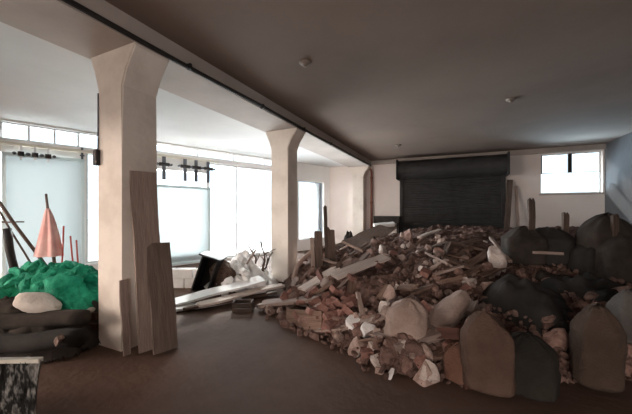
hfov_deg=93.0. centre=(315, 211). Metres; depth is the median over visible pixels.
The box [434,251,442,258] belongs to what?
chunk
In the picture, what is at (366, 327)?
chunk
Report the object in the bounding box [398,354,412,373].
chunk
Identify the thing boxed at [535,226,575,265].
sack
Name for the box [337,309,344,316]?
brick
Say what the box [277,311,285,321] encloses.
chunk
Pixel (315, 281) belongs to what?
board
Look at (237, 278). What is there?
chunk
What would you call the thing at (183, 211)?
window
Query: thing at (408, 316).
sack
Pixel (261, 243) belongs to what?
branch
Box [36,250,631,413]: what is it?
floor
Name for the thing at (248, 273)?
chunk
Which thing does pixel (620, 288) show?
chunk
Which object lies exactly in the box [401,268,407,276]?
chunk
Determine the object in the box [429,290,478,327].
sack
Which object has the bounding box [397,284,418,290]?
board
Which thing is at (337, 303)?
brick
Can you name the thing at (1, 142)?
door track
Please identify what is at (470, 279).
chunk
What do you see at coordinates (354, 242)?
board
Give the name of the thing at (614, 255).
sack
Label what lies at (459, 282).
chunk
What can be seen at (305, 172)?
wall
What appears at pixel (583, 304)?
chunk
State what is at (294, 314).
brick
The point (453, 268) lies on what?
board
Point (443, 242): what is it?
board
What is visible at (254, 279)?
chunk
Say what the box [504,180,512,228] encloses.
plank
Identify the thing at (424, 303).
brick
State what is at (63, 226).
stick
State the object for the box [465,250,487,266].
board
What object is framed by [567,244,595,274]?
sack
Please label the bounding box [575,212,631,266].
sack
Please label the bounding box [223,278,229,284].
chunk
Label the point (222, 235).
ground
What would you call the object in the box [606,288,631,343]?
sack
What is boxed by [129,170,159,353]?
plank
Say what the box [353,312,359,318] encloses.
chunk
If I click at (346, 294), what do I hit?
brick
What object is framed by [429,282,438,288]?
chunk
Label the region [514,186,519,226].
plank
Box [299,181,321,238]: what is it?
window
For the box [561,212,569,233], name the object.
stick
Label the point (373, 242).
chunk
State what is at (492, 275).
board
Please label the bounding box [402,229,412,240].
chunk
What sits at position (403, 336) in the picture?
chunk
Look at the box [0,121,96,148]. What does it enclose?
window
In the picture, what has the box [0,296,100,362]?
tarpaulin
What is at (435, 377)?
chunk
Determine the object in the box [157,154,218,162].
door track
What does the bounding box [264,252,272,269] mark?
branch
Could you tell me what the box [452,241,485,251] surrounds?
board
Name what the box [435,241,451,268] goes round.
board
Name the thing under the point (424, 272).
brick
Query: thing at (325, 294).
brick
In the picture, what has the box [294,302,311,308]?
board
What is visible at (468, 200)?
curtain
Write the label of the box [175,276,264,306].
board
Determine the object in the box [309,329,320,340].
chunk
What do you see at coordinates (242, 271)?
chunk
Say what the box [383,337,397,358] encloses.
chunk
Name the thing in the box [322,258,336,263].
board
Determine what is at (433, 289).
chunk
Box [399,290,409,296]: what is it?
chunk
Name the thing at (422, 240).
board
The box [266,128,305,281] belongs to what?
column
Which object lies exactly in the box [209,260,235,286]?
sack
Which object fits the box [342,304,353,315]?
brick
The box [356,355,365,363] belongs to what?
chunk
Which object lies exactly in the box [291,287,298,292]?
chunk
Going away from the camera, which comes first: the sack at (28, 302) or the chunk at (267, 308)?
the sack at (28, 302)
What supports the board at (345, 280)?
on the mound at (449, 232)
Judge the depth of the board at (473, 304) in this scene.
3.33 m
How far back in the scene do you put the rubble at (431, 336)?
3.01 m
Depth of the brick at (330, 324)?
3.54 m
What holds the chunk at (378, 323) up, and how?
on the mound at (449, 232)
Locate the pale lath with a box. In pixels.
[532,251,563,254]
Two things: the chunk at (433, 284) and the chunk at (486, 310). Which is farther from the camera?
the chunk at (433, 284)
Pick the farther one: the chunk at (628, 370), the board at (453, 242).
the board at (453, 242)
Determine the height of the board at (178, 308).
0.060 m
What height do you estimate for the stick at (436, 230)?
0.143 m
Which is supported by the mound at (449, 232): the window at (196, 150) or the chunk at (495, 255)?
the chunk at (495, 255)
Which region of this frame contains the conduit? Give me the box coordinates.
[61,0,370,165]
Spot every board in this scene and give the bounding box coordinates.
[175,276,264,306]
[176,298,241,311]
[183,290,276,310]
[197,283,284,307]
[257,296,317,307]
[286,309,322,332]
[290,276,298,308]
[292,284,323,295]
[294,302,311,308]
[298,266,339,292]
[302,316,317,318]
[313,325,344,331]
[314,279,334,293]
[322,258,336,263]
[323,243,344,251]
[330,254,390,279]
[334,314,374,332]
[335,256,347,267]
[337,278,348,287]
[341,225,396,251]
[347,277,357,293]
[348,242,367,256]
[355,253,369,262]
[355,291,364,316]
[358,338,376,342]
[367,327,379,347]
[367,330,384,338]
[373,312,385,323]
[375,284,387,300]
[397,239,427,256]
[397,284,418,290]
[410,283,437,294]
[415,259,448,277]
[415,296,429,325]
[418,241,447,250]
[425,251,452,266]
[431,347,442,352]
[432,265,463,275]
[432,350,443,359]
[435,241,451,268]
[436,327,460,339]
[438,276,462,284]
[441,256,479,272]
[444,245,473,266]
[447,254,467,260]
[450,238,482,248]
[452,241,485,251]
[458,265,482,276]
[462,298,478,322]
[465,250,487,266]
[477,265,511,276]
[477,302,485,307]
[488,272,496,278]
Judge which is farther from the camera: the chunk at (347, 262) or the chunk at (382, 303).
the chunk at (347, 262)
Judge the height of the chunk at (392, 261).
0.199 m
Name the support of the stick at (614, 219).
on the mound at (449, 232)
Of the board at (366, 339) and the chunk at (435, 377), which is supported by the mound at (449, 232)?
the board at (366, 339)
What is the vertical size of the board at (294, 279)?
0.180 m
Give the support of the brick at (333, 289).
on the mound at (449, 232)
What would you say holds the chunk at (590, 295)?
on the mound at (449, 232)
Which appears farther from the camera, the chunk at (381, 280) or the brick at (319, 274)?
the brick at (319, 274)
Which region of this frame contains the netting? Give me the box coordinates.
[0,258,98,309]
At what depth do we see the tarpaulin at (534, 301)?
3.34 m
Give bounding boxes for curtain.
[403,175,501,231]
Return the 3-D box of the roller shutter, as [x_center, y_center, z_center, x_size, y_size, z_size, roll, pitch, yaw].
[4.757,-0.202,10.729,3.600,3.504,0.723,0,0,25]
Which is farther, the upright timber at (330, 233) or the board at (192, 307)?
the upright timber at (330, 233)
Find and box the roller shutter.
[396,151,509,231]
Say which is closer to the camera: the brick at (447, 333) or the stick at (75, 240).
the brick at (447, 333)
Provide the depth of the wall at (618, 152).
8.38 m
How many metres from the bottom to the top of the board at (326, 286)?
0.283 m
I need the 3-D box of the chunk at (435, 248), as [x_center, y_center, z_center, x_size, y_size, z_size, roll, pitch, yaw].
[1.996,0.676,4.889,0.160,0.200,0.256,0,0,6]
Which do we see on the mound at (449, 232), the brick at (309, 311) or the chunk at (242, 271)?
the brick at (309, 311)
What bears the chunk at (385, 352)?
on the mound at (449, 232)
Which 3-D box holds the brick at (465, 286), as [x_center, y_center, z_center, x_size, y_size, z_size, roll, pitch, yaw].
[1.865,0.964,3.730,0.164,0.162,0.120,0,0,-7]
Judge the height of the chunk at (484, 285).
0.150 m
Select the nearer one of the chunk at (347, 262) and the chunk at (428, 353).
the chunk at (428, 353)
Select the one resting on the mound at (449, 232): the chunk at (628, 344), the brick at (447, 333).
the chunk at (628, 344)
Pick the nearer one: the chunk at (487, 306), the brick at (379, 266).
the chunk at (487, 306)
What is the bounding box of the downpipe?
[369,168,372,227]
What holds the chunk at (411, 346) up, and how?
on the mound at (449, 232)
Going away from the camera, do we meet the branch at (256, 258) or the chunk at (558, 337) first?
the chunk at (558, 337)
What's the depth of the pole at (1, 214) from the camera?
5.19 m
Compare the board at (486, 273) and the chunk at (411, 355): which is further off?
the board at (486, 273)
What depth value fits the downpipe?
12.14 m
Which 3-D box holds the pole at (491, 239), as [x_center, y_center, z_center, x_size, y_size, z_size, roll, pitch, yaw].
[3.098,0.609,5.082,0.055,0.284,1.402,0,0,19]
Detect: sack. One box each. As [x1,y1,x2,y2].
[13,292,61,312]
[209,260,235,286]
[383,298,427,339]
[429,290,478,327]
[443,342,463,384]
[459,310,515,397]
[501,226,548,265]
[510,331,560,401]
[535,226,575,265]
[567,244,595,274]
[569,302,627,392]
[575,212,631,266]
[595,234,631,284]
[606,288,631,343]
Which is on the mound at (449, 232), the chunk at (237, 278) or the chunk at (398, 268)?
the chunk at (398, 268)
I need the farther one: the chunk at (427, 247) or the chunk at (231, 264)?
the chunk at (231, 264)
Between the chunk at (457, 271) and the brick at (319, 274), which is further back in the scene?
the brick at (319, 274)
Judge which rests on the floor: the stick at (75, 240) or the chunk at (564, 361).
the stick at (75, 240)
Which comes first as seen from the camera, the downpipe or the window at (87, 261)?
the window at (87, 261)
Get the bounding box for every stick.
[0,221,23,222]
[61,226,64,262]
[69,236,73,260]
[75,240,78,262]
[417,229,441,238]
[527,198,535,229]
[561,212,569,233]
[610,214,618,235]
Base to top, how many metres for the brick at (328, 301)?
0.154 m
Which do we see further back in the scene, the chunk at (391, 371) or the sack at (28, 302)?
the sack at (28, 302)
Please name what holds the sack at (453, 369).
on the floor
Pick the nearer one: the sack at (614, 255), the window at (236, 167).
the sack at (614, 255)
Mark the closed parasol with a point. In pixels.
(49, 244)
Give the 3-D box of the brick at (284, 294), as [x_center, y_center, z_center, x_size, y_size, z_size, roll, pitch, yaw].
[-0.480,1.305,4.621,0.139,0.168,0.164,0,0,16]
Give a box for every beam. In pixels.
[0,0,371,166]
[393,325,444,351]
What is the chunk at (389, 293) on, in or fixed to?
on the mound at (449, 232)
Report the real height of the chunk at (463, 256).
0.172 m
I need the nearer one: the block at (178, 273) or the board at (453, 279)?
the board at (453, 279)
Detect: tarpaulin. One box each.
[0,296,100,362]
[478,273,573,334]
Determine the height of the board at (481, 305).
0.094 m
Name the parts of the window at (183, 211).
panel, door frame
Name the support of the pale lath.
on the sack at (518, 243)
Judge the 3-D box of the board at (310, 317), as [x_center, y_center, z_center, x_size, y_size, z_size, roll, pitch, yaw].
[-0.072,1.354,3.869,0.138,0.132,0.355,0,0,-45]
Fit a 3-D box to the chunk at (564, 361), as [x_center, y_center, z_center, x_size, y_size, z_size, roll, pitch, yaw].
[2.373,1.425,2.854,0.085,0.086,0.065,0,0,8]
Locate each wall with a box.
[0,118,328,277]
[329,150,604,243]
[605,132,631,224]
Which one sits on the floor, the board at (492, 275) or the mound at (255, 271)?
the mound at (255, 271)
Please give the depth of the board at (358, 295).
3.71 m
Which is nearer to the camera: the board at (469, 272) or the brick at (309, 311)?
the brick at (309, 311)
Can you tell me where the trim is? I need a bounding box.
[371,144,605,164]
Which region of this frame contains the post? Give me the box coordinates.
[2,228,18,267]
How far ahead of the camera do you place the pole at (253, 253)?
6.15 m
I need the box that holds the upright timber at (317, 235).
[314,231,323,267]
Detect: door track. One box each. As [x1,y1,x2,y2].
[0,141,92,153]
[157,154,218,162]
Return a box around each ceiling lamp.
[299,59,310,67]
[506,97,516,102]
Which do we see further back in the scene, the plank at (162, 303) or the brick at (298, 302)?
the brick at (298, 302)
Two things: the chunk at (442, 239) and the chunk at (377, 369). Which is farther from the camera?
the chunk at (442, 239)
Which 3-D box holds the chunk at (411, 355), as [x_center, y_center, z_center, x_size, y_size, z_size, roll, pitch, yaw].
[0.944,1.405,2.901,0.123,0.122,0.090,0,0,-17]
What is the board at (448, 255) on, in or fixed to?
on the mound at (449, 232)
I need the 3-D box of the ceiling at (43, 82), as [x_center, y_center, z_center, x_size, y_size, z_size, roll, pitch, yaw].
[-5.020,-2.140,7.303,7.375,0.380,15.988,0,0,25]
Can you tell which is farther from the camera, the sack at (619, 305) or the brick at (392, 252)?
the brick at (392, 252)
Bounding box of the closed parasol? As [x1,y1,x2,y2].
[33,194,63,262]
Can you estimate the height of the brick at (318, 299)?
0.162 m
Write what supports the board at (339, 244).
on the mound at (449, 232)
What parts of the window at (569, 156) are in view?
sill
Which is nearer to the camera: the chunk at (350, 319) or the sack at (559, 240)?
the chunk at (350, 319)
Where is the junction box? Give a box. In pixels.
[93,93,99,165]
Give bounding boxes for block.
[173,268,195,278]
[173,279,184,287]
[185,278,193,287]
[373,222,394,226]
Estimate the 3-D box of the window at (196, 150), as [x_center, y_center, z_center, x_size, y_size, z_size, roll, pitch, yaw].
[-2.773,-1.800,10.040,4.856,0.220,0.060,0,0,-44]
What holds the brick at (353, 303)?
on the mound at (449, 232)
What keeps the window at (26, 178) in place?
hanging from the door track at (1, 142)
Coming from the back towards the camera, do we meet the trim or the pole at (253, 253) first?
the trim
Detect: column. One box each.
[91,42,168,351]
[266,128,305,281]
[349,166,370,235]
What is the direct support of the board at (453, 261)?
on the mound at (449, 232)
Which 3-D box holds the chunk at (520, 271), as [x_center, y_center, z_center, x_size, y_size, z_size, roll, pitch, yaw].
[2.951,0.892,4.340,0.184,0.179,0.120,0,0,-41]
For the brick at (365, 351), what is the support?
on the mound at (449, 232)
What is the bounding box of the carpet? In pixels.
[0,309,91,329]
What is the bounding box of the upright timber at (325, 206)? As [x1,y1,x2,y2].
[323,205,328,266]
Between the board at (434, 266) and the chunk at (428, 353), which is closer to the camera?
the chunk at (428, 353)
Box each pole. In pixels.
[0,200,46,264]
[0,210,30,260]
[239,250,256,275]
[489,236,511,262]
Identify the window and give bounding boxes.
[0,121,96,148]
[2,145,84,276]
[86,153,97,262]
[157,144,270,165]
[157,156,215,264]
[210,163,270,256]
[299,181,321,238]
[539,152,605,195]
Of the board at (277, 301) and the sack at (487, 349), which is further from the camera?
the board at (277, 301)
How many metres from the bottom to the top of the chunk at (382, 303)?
0.193 m
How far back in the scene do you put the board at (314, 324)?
3.82 m
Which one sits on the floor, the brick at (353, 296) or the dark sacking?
the dark sacking
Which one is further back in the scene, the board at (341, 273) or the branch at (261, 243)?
the branch at (261, 243)
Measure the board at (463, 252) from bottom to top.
0.185 m
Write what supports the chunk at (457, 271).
on the mound at (449, 232)
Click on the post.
(7, 232)
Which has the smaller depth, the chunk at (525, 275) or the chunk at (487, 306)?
the chunk at (487, 306)
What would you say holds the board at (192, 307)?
on the floor
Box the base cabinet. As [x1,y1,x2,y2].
[190,251,226,291]
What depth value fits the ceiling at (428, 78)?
4.23 m
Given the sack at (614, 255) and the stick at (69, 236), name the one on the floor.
the stick at (69, 236)
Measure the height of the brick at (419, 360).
0.237 m
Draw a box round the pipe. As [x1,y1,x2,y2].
[291,250,323,278]
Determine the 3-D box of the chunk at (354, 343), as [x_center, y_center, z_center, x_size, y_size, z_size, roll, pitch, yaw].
[0.433,1.461,3.235,0.146,0.247,0.162,0,0,-37]
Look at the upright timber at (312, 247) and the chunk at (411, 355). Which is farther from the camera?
the upright timber at (312, 247)
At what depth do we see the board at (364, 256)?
5.49 m
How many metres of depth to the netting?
3.68 m
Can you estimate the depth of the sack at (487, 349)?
2.48 m
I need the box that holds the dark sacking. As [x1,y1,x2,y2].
[91,300,98,311]
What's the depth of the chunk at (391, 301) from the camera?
3.51 m
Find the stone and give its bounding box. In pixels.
[54,334,64,346]
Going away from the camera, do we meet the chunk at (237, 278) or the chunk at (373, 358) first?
the chunk at (373, 358)
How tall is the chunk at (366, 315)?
0.145 m
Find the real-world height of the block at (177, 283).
0.190 m
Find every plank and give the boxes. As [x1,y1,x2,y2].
[119,279,130,355]
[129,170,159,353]
[147,242,177,354]
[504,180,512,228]
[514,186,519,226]
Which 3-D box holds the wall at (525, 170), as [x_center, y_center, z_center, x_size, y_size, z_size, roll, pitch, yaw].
[4.746,-0.265,11.303,9.840,3.630,0.300,0,0,25]
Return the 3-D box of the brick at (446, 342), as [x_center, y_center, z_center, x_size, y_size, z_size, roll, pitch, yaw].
[1.328,1.315,2.959,0.126,0.084,0.131,0,0,36]
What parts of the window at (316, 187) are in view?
pane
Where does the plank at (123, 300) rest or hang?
on the floor
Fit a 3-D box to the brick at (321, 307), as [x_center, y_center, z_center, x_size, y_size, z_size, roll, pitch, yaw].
[0.112,1.270,3.842,0.141,0.232,0.266,0,0,11]
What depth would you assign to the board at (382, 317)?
3.38 m
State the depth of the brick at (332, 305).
3.79 m
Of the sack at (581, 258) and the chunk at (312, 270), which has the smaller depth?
the sack at (581, 258)
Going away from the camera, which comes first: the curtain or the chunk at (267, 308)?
the chunk at (267, 308)
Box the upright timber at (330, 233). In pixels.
[327,227,335,264]
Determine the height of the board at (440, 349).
0.175 m
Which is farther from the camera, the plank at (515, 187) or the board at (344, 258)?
the plank at (515, 187)
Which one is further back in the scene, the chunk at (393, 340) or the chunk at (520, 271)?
the chunk at (520, 271)
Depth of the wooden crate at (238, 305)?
4.63 m
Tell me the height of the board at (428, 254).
0.161 m
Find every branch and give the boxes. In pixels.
[248,242,260,263]
[257,237,274,271]
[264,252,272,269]
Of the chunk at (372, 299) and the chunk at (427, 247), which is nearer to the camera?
the chunk at (372, 299)
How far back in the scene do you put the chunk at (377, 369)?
2.88 m
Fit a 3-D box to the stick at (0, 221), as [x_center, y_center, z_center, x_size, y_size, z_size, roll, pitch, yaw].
[-5.049,0.165,4.950,0.464,0.031,0.034,0,0,0]
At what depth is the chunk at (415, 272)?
4.29 m
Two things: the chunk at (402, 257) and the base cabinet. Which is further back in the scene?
the base cabinet
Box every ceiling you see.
[0,22,344,166]
[105,0,631,160]
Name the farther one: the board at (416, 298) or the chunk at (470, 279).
the chunk at (470, 279)
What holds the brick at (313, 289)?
on the mound at (449, 232)
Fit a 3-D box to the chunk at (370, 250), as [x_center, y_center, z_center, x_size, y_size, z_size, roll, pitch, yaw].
[1.086,0.829,5.840,0.171,0.248,0.228,0,0,-27]
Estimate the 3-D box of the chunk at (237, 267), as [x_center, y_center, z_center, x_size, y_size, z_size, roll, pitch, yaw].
[-1.520,1.125,5.962,0.150,0.214,0.252,0,0,19]
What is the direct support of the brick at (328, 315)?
on the mound at (449, 232)
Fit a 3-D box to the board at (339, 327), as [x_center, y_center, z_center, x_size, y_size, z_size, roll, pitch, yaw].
[0.149,1.396,3.588,0.411,0.162,0.101,0,0,39]
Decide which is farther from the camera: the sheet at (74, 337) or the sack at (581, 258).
the sack at (581, 258)
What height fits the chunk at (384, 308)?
0.200 m
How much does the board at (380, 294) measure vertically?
0.169 m
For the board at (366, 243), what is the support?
on the mound at (449, 232)
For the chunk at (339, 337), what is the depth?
3.42 m
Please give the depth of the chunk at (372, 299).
3.79 m
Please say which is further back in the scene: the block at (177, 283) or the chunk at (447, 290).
the block at (177, 283)
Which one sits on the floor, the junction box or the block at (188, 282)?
the block at (188, 282)
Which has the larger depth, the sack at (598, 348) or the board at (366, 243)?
the board at (366, 243)
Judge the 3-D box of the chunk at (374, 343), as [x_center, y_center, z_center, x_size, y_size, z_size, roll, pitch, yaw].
[0.644,1.384,3.164,0.209,0.182,0.140,0,0,-45]
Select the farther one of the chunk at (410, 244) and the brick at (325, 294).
the chunk at (410, 244)
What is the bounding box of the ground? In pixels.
[1,219,311,269]
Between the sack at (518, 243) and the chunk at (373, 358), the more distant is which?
the sack at (518, 243)
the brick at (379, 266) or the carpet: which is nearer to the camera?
the carpet
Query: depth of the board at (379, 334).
3.18 m
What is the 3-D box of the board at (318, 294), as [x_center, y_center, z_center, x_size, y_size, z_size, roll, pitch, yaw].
[-0.136,1.218,4.673,0.142,0.145,1.009,0,0,-29]
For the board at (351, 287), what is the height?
0.243 m
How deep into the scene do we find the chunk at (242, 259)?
6.22 m
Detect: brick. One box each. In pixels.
[280,291,287,299]
[292,311,298,320]
[296,299,304,304]
[305,307,315,314]
[307,286,317,292]
[312,296,321,304]
[316,270,323,281]
[318,304,328,311]
[321,291,329,298]
[321,319,330,332]
[322,310,343,319]
[323,315,342,330]
[325,299,334,304]
[328,303,338,309]
[329,285,342,296]
[329,286,346,294]
[330,300,340,306]
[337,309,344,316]
[340,290,351,299]
[340,294,355,308]
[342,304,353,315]
[345,297,364,307]
[346,273,357,281]
[360,347,373,358]
[375,261,382,269]
[389,250,396,255]
[413,354,427,369]
[419,267,431,278]
[421,300,431,311]
[442,339,451,347]
[459,283,472,291]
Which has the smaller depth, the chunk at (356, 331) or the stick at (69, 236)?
the chunk at (356, 331)
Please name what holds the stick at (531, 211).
on the mound at (449, 232)
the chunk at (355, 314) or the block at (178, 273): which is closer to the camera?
the chunk at (355, 314)
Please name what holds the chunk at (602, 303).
on the mound at (449, 232)
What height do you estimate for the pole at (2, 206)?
1.841 m
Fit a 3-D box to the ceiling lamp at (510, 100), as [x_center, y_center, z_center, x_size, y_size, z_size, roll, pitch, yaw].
[3.589,-2.045,5.522,0.170,0.070,0.170,0,0,25]
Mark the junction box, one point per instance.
(96, 153)
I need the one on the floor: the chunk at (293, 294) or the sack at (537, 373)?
the sack at (537, 373)
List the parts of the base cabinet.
panel, panel, panel, panel, panel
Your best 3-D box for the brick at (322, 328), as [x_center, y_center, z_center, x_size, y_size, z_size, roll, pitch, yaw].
[0.153,1.339,3.661,0.127,0.205,0.246,0,0,19]
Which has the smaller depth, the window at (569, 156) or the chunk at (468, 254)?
the chunk at (468, 254)
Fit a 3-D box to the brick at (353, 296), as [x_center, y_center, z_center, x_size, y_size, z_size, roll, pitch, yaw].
[0.437,1.157,3.841,0.273,0.171,0.138,0,0,-39]
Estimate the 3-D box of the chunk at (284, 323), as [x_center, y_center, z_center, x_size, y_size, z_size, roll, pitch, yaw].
[-0.384,1.538,4.078,0.163,0.156,0.184,0,0,37]
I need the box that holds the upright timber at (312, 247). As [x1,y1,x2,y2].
[310,237,315,267]
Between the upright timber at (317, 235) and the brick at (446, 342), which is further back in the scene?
the upright timber at (317, 235)
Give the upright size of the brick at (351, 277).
0.140 m
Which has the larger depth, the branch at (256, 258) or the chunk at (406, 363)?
the branch at (256, 258)
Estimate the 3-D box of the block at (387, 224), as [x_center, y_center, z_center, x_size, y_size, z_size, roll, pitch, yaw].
[2.444,0.465,10.780,0.735,0.237,0.275,0,0,0]
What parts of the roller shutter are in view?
plate, guide rail, guide rail, plate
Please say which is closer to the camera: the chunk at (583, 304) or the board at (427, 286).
the chunk at (583, 304)
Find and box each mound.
[203,250,277,292]
[272,224,631,383]
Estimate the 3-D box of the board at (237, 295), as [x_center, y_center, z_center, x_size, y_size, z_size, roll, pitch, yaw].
[-1.236,1.423,5.200,1.613,0.109,0.169,0,0,-41]
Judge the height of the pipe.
0.595 m
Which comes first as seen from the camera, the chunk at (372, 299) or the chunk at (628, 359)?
the chunk at (628, 359)
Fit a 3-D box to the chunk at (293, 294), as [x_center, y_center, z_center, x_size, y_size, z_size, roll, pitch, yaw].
[-0.351,1.320,4.593,0.191,0.207,0.177,0,0,-36]
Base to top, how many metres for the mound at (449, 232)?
1.150 m
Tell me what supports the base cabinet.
on the floor
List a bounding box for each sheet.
[0,328,88,353]
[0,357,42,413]
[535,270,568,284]
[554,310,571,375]
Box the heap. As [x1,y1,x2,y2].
[342,231,352,246]
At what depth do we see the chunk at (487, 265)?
4.32 m
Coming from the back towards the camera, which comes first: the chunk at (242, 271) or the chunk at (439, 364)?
the chunk at (242, 271)
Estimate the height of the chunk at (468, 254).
0.217 m
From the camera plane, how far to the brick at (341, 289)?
4.18 m
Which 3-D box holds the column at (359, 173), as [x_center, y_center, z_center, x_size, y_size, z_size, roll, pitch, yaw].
[1.806,-0.140,12.234,0.805,3.380,0.460,0,0,25]
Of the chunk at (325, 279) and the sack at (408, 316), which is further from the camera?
the chunk at (325, 279)
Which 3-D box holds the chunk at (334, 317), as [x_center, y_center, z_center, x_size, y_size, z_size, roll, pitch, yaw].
[0.254,1.391,3.624,0.168,0.274,0.191,0,0,-7]
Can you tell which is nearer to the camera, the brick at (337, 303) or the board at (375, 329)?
the board at (375, 329)
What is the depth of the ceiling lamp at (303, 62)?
4.12 m
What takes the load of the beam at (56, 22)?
attached to the ceiling at (428, 78)
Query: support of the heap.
on the mound at (449, 232)
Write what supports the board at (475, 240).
on the mound at (449, 232)
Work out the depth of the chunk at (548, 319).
3.09 m
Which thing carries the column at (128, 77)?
on the floor
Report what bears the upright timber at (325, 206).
on the mound at (449, 232)
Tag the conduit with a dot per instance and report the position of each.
(72, 3)
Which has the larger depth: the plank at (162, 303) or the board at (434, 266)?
the board at (434, 266)
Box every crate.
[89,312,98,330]
[232,299,253,311]
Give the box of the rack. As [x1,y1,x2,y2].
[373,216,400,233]
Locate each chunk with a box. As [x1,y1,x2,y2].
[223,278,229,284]
[229,262,237,269]
[234,264,242,273]
[234,275,242,281]
[237,256,246,266]
[239,267,247,275]
[242,271,250,277]
[246,277,256,289]
[265,306,273,315]
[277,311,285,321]
[280,319,289,327]
[287,291,300,298]
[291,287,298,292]
[308,267,315,276]
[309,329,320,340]
[320,276,328,286]
[331,316,341,336]
[333,330,343,346]
[341,257,351,267]
[345,314,359,329]
[348,336,363,355]
[352,325,362,336]
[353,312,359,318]
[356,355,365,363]
[360,322,375,338]
[361,313,374,318]
[367,248,375,257]
[369,296,377,303]
[370,239,376,246]
[370,353,380,366]
[372,335,383,349]
[374,313,382,325]
[375,367,384,374]
[378,245,386,253]
[378,277,387,284]
[378,300,389,311]
[380,305,389,319]
[380,345,394,370]
[383,284,396,300]
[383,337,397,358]
[386,254,396,265]
[388,299,397,306]
[388,368,394,379]
[391,336,397,343]
[393,267,400,273]
[397,333,408,339]
[398,254,406,261]
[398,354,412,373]
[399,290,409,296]
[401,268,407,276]
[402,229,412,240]
[404,339,423,356]
[406,242,416,247]
[408,353,414,362]
[412,269,419,275]
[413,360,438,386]
[419,359,439,382]
[421,343,433,361]
[424,244,431,251]
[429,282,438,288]
[431,286,437,292]
[433,247,444,254]
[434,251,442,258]
[434,361,442,370]
[437,238,444,245]
[443,289,449,295]
[450,280,462,286]
[454,268,463,274]
[459,249,471,257]
[459,255,468,262]
[462,277,476,284]
[480,261,492,270]
[480,282,493,289]
[480,308,492,314]
[484,304,491,310]
[487,245,506,274]
[515,268,524,277]
[519,272,528,277]
[541,315,555,322]
[542,328,568,350]
[559,357,569,363]
[571,300,588,308]
[583,291,598,299]
[591,302,606,306]
[611,286,630,291]
[625,364,631,378]
[626,356,631,366]
[627,343,631,357]

